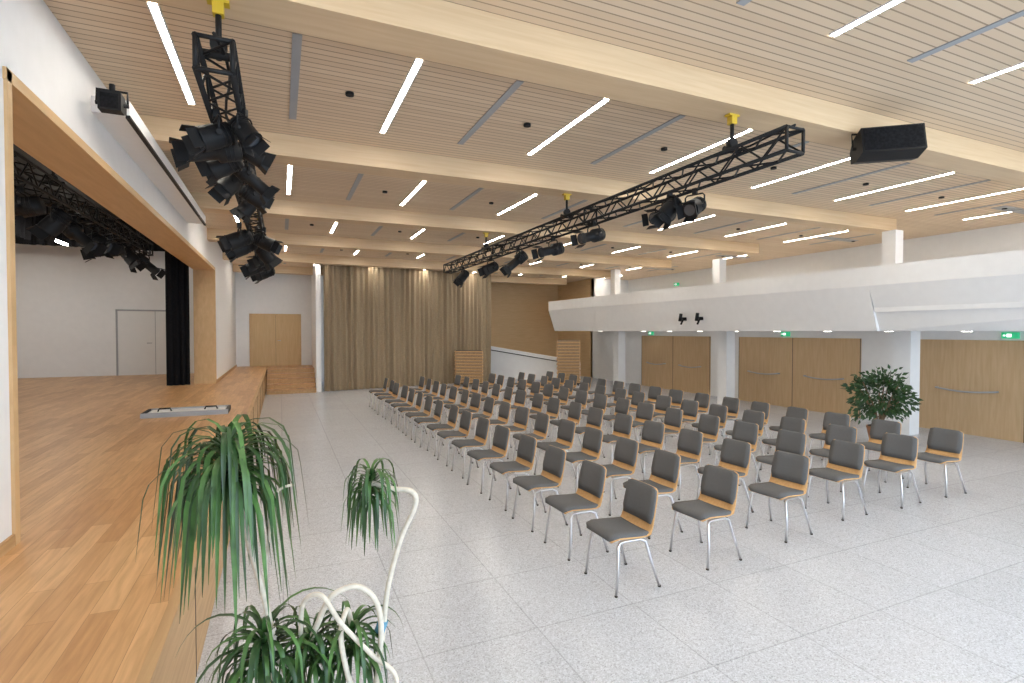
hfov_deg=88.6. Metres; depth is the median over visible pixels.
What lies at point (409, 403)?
chair
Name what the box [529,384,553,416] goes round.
chair
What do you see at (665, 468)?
chair
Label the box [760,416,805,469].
chair
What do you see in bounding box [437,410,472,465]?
chair
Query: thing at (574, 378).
chair
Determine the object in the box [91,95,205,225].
case
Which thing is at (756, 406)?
chair
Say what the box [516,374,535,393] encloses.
chair
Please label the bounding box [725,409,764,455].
chair
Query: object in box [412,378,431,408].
chair
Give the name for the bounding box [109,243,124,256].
spotlight
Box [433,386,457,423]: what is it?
chair
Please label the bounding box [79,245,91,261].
spotlight
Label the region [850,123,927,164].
loudspeaker
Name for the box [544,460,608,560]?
chair
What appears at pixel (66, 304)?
wall
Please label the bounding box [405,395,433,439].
chair
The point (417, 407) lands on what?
chair
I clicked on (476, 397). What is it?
chair
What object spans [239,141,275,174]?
spotlight
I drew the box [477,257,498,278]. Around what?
spotlight
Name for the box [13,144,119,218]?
ceiling
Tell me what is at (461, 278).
spotlight
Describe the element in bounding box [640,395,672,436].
chair
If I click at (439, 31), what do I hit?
ceiling beams
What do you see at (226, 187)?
spotlight
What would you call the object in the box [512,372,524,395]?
chair
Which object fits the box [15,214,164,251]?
drape
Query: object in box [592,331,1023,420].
wall
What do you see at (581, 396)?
chair
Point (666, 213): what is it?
spotlight
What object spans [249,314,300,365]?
door
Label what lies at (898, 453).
chair
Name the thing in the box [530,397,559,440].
chair
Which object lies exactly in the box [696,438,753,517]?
chair
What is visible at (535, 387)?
chair
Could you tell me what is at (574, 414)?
chair
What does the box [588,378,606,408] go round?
chair
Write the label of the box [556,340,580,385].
partition panel
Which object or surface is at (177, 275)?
curtain
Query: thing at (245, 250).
spotlight
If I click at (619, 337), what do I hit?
column
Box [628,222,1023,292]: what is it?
wall
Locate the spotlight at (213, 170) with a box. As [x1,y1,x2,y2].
[195,160,243,185]
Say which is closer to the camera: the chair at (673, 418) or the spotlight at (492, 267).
the chair at (673, 418)
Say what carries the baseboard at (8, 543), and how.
attached to the wall at (35, 47)
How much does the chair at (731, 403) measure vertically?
0.878 m
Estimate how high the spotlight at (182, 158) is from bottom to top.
0.404 m
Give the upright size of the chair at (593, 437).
0.878 m
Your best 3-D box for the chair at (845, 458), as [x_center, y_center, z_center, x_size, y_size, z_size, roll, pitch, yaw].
[4.123,1.731,6.684,0.548,0.878,0.523,-1,1,-26]
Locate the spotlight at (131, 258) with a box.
[121,244,147,272]
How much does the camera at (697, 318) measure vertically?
0.356 m
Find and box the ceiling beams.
[138,0,1023,284]
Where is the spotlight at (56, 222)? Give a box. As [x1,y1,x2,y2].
[26,202,72,245]
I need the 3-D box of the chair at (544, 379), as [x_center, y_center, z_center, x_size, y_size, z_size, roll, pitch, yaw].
[0.829,1.532,16.566,0.548,0.878,0.523,-1,1,-24]
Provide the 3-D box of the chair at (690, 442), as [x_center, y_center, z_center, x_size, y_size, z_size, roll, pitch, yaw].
[2.379,1.715,7.467,0.548,0.878,0.523,-1,1,-27]
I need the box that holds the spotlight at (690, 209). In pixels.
[676,188,706,222]
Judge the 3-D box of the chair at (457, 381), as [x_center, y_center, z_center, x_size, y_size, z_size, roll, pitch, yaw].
[-1.932,1.526,16.911,0.548,0.878,0.523,-1,1,-30]
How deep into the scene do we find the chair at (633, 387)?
14.27 m
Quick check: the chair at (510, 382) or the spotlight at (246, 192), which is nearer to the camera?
the spotlight at (246, 192)
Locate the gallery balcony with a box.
[549,250,1023,330]
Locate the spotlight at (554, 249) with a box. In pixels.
[531,237,564,261]
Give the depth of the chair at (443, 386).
14.10 m
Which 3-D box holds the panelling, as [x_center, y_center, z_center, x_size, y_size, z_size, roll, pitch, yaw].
[1.261,-0.668,26.549,4.500,4.870,3.600,-1,1,-24]
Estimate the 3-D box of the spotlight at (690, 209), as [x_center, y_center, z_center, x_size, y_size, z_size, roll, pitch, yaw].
[2.133,-1.602,6.189,0.414,0.417,0.272,-1,2,-44]
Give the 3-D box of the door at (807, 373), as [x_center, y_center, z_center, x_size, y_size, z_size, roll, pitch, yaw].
[8.337,0.936,15.653,0.148,2.100,4.016,-1,1,-24]
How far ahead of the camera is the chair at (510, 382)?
16.11 m
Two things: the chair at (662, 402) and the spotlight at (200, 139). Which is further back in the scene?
the chair at (662, 402)
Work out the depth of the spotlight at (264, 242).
8.50 m
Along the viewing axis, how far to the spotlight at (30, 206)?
6.98 m
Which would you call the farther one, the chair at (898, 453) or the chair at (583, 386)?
the chair at (583, 386)
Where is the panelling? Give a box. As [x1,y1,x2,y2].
[491,279,593,376]
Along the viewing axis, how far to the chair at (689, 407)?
10.77 m
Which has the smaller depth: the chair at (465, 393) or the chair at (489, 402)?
the chair at (489, 402)
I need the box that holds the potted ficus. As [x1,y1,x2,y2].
[840,364,922,436]
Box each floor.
[0,366,266,682]
[195,376,1023,682]
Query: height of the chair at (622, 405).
0.878 m
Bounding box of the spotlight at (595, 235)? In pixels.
[570,221,605,248]
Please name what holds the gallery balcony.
on the wall at (876, 346)
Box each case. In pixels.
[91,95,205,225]
[140,405,230,418]
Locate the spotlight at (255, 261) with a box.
[246,255,264,270]
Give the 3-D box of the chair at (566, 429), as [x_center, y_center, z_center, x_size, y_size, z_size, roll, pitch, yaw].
[0.687,1.698,8.304,0.548,0.878,0.523,-1,1,-28]
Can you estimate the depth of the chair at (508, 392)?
13.29 m
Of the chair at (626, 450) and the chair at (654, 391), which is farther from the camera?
the chair at (654, 391)
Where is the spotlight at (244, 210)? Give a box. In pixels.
[230,200,256,223]
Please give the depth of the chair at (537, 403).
11.91 m
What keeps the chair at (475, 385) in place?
on the floor at (931, 590)
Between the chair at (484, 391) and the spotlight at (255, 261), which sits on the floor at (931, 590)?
the chair at (484, 391)
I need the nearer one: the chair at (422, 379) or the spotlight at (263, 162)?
the spotlight at (263, 162)
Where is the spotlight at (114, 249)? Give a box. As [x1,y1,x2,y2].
[87,227,121,258]
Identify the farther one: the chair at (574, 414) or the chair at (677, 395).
the chair at (677, 395)
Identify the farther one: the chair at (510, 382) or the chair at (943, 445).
the chair at (510, 382)
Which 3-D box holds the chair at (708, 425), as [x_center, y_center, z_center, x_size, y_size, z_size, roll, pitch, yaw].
[3.154,1.688,8.833,0.548,0.878,0.523,-1,1,-25]
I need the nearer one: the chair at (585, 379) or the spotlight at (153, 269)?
the spotlight at (153, 269)
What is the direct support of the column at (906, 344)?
on the floor at (931, 590)
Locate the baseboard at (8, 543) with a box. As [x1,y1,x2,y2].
[0,365,236,557]
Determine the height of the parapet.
1.620 m
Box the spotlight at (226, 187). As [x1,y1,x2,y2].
[205,174,245,205]
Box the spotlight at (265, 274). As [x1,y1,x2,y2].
[250,267,274,283]
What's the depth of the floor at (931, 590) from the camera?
5.08 m
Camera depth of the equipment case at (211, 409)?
9.06 m
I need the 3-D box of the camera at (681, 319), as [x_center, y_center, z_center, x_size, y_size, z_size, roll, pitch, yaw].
[5.268,-0.688,16.210,0.270,0.356,0.149,-1,1,-24]
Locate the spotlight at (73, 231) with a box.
[62,216,107,258]
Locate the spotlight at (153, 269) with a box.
[137,251,166,279]
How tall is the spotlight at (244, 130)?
0.347 m
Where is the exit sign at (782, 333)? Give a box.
[781,332,789,335]
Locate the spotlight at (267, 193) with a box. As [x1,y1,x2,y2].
[233,160,279,204]
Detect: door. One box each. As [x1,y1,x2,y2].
[115,309,165,375]
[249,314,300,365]
[641,336,710,394]
[738,337,861,417]
[919,339,1023,442]
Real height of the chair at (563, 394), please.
0.878 m
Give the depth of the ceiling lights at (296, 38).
6.83 m
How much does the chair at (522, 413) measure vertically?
0.878 m
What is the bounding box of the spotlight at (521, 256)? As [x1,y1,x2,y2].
[499,247,527,277]
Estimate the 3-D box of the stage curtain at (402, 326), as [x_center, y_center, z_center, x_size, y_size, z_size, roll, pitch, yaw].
[-4.032,-0.573,21.793,7.328,4.830,0.242,-1,1,-33]
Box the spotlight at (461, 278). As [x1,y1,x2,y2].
[452,268,468,287]
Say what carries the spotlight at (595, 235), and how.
hanging from the lighting truss at (732, 146)
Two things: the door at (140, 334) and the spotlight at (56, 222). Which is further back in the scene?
the door at (140, 334)
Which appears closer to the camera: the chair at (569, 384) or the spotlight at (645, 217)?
the spotlight at (645, 217)
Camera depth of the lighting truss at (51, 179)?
8.47 m
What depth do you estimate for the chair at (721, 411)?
10.04 m
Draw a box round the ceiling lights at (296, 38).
[146,0,1023,278]
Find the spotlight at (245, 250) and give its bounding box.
[225,230,257,261]
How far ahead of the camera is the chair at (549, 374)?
18.48 m
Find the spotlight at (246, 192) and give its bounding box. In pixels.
[238,184,274,213]
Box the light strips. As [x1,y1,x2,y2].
[148,0,1023,278]
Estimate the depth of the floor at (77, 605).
3.81 m
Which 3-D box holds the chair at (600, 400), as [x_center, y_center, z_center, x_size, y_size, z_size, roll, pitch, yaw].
[1.809,1.629,11.746,0.548,0.878,0.523,-1,1,-29]
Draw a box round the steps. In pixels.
[266,365,315,394]
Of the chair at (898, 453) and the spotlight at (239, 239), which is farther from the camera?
the spotlight at (239, 239)
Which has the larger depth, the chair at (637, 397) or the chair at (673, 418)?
the chair at (637, 397)
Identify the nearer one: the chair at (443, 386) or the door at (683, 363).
the chair at (443, 386)
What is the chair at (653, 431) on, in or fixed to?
on the floor at (931, 590)
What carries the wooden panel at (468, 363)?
on the floor at (931, 590)
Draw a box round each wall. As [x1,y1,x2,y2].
[0,0,235,542]
[15,244,193,377]
[235,264,323,391]
[591,279,627,377]
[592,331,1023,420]
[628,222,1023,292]
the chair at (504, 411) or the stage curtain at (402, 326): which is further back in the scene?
the stage curtain at (402, 326)
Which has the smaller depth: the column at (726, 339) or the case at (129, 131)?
the case at (129, 131)
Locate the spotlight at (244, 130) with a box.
[229,108,270,157]
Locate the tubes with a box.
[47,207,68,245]
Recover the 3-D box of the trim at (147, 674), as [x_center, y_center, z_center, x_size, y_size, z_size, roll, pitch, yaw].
[-4.515,1.693,8.974,0.055,0.854,28.000,-1,1,-24]
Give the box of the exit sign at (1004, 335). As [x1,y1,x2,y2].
[1001,332,1019,338]
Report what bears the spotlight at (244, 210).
hanging from the lighting truss at (218, 51)
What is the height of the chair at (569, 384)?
0.878 m
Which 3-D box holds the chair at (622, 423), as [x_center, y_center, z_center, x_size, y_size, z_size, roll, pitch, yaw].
[1.722,1.686,8.907,0.548,0.878,0.523,-1,1,-28]
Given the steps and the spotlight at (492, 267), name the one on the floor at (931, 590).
the steps
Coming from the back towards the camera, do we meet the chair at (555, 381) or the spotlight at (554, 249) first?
the chair at (555, 381)
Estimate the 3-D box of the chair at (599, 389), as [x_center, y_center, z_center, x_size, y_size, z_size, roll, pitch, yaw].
[2.126,1.590,13.682,0.548,0.878,0.523,-1,1,-25]
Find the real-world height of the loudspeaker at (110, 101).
0.270 m
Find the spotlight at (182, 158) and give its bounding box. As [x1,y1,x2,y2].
[169,137,242,171]
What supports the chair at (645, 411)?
on the floor at (931, 590)
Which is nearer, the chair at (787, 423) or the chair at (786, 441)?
the chair at (786, 441)
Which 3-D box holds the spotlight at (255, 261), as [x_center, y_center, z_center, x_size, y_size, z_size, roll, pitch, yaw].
[-4.929,-1.637,10.343,0.517,0.522,0.340,-1,2,-44]
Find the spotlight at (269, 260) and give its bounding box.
[254,247,282,270]
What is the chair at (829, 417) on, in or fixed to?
on the floor at (931, 590)
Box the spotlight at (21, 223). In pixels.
[15,215,31,239]
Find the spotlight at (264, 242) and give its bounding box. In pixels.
[252,227,282,256]
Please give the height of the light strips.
0.011 m
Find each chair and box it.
[369,378,388,408]
[374,380,394,410]
[377,382,399,416]
[385,385,408,420]
[391,388,415,426]
[398,391,423,432]
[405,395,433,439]
[406,376,424,402]
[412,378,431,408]
[414,400,443,446]
[418,381,439,411]
[425,383,447,417]
[427,404,459,455]
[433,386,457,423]
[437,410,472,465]
[442,375,461,400]
[444,389,469,423]
[451,417,490,477]
[453,392,480,430]
[455,376,469,404]
[459,379,479,408]
[465,397,494,437]
[467,425,511,493]
[468,381,488,409]
[477,383,500,414]
[478,373,495,396]
[489,375,503,400]
[489,401,511,448]
[489,434,538,510]
[494,386,513,422]
[495,406,529,458]
[500,377,514,400]
[510,390,526,425]
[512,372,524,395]
[512,379,526,407]
[512,445,567,531]
[513,412,549,460]
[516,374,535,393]
[525,393,543,432]
[526,381,540,407]
[528,376,547,402]
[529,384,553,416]
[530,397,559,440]
[534,419,575,477]
[536,371,552,393]
[540,377,560,397]
[544,387,568,419]
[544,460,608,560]
[548,373,565,385]
[550,401,582,446]
[553,380,573,411]
[558,375,577,400]
[558,427,604,492]
[560,390,587,423]
[565,382,588,413]
[568,407,604,457]
[571,376,591,404]
[578,393,608,434]
[581,385,605,415]
[584,478,660,597]
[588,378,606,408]
[593,413,632,463]
[602,436,638,515]
[603,398,629,432]
[605,381,623,413]
[606,388,626,426]
[623,449,682,538]
[626,383,640,414]
[629,391,644,414]
[632,402,653,440]
[634,386,662,421]
[638,420,664,479]
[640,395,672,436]
[646,407,682,452]
[655,389,684,426]
[665,399,698,441]
[669,464,741,570]
[675,428,702,499]
[692,404,727,454]
[693,392,709,430]
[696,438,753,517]
[698,414,719,466]
[714,420,760,485]
[721,397,739,436]
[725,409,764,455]
[734,401,771,447]
[745,450,812,542]
[755,429,808,501]
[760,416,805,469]
[767,406,809,456]
[805,439,867,520]
[807,412,849,459]
[808,424,859,491]
[856,419,903,482]
[862,433,920,508]
[906,427,966,497]
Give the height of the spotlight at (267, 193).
0.439 m
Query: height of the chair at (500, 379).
0.878 m
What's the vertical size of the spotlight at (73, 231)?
0.711 m
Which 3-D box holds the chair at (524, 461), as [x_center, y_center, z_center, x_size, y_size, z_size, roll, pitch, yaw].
[0.019,1.724,7.032,0.548,0.878,0.523,-1,1,-27]
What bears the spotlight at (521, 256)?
hanging from the lighting truss at (732, 146)
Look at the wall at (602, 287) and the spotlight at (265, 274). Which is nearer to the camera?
the spotlight at (265, 274)
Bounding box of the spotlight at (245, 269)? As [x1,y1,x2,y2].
[238,264,265,279]
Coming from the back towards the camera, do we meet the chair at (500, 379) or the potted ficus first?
the chair at (500, 379)
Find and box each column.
[611,269,619,294]
[613,331,625,386]
[712,259,725,283]
[717,331,734,403]
[881,230,902,264]
[892,331,919,434]
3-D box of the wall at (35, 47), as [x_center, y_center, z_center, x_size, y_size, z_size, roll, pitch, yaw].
[-5.791,-1.244,8.408,0.470,5.050,28.100,-1,1,-24]
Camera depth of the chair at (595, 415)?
9.69 m
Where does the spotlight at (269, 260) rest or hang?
hanging from the lighting truss at (218, 51)
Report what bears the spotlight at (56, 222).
hanging from the lighting truss at (51, 179)
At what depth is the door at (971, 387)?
11.54 m
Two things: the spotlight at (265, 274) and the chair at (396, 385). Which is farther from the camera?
the chair at (396, 385)
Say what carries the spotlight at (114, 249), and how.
hanging from the lighting truss at (51, 179)
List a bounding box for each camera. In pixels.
[678,313,686,324]
[695,313,702,324]
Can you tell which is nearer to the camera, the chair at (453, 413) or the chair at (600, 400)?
the chair at (453, 413)
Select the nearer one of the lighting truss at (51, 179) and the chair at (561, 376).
the lighting truss at (51, 179)
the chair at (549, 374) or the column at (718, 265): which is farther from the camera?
the chair at (549, 374)
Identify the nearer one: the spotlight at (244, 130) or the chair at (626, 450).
the spotlight at (244, 130)
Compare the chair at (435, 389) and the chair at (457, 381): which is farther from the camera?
the chair at (457, 381)
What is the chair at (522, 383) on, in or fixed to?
on the floor at (931, 590)
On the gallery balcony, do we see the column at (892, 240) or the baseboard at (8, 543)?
the column at (892, 240)
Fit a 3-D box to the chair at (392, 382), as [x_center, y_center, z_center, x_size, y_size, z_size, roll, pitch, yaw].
[-3.644,1.563,15.049,0.548,0.878,0.523,-1,1,-26]
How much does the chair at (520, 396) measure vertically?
0.878 m
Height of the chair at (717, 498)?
0.878 m
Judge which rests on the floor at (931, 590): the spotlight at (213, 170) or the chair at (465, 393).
the chair at (465, 393)
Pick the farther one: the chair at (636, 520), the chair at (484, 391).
the chair at (484, 391)
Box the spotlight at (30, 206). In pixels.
[14,185,45,217]
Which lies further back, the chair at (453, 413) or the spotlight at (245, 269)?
the spotlight at (245, 269)
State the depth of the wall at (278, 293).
21.73 m
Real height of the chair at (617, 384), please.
0.878 m
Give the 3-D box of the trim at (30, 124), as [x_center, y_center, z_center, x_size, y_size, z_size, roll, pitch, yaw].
[-6.021,-0.329,8.937,0.520,3.200,12.100,-1,1,-24]
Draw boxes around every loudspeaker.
[95,83,129,115]
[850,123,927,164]
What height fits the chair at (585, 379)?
0.878 m
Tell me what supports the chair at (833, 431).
on the floor at (931, 590)
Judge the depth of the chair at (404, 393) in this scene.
13.61 m
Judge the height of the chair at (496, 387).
0.878 m
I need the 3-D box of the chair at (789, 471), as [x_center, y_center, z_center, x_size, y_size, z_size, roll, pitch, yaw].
[3.062,1.744,6.024,0.548,0.878,0.523,-1,1,-30]
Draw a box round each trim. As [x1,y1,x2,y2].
[2,66,216,545]
[135,366,267,682]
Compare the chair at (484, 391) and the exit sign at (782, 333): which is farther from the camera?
the exit sign at (782, 333)
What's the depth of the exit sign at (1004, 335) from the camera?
10.95 m
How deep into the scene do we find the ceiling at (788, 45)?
6.01 m
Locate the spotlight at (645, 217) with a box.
[641,199,675,229]
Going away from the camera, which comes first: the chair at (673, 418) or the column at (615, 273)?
the chair at (673, 418)
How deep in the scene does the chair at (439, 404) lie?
10.65 m
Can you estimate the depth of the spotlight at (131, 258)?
11.65 m
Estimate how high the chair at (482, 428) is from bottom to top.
0.878 m
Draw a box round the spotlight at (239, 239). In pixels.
[216,222,253,254]
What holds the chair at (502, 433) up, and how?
on the floor at (931, 590)
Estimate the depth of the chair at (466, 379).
16.24 m
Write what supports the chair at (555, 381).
on the floor at (931, 590)
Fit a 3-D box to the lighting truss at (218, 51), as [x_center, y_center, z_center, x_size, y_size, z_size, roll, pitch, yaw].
[-4.154,-2.143,8.455,0.250,0.635,11.128,-1,1,-24]
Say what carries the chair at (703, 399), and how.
on the floor at (931, 590)
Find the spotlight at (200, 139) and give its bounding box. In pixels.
[179,108,237,158]
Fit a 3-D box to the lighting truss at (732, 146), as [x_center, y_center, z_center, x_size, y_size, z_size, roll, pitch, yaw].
[0.393,-2.171,9.991,0.260,0.640,11.178,-1,1,-24]
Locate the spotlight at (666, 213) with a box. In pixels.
[650,190,681,229]
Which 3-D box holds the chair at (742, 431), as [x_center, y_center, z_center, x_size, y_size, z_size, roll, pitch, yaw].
[3.470,1.702,8.125,0.548,0.878,0.523,-1,1,-29]
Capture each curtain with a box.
[165,250,189,385]
[323,265,490,390]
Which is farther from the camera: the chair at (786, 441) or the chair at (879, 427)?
the chair at (879, 427)
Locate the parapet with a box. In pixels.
[491,346,556,379]
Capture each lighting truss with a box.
[13,150,153,255]
[191,0,264,254]
[443,113,804,273]
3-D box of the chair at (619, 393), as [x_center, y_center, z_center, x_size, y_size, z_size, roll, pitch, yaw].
[2.497,1.606,12.924,0.548,0.878,0.523,-1,1,-24]
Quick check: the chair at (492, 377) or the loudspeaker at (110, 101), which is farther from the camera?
the chair at (492, 377)
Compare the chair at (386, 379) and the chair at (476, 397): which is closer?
the chair at (476, 397)
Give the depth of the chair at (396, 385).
14.30 m
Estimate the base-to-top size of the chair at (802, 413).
0.878 m
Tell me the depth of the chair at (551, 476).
6.32 m
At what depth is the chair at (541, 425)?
9.07 m
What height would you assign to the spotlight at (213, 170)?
0.386 m
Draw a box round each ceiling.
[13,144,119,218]
[43,0,1023,282]

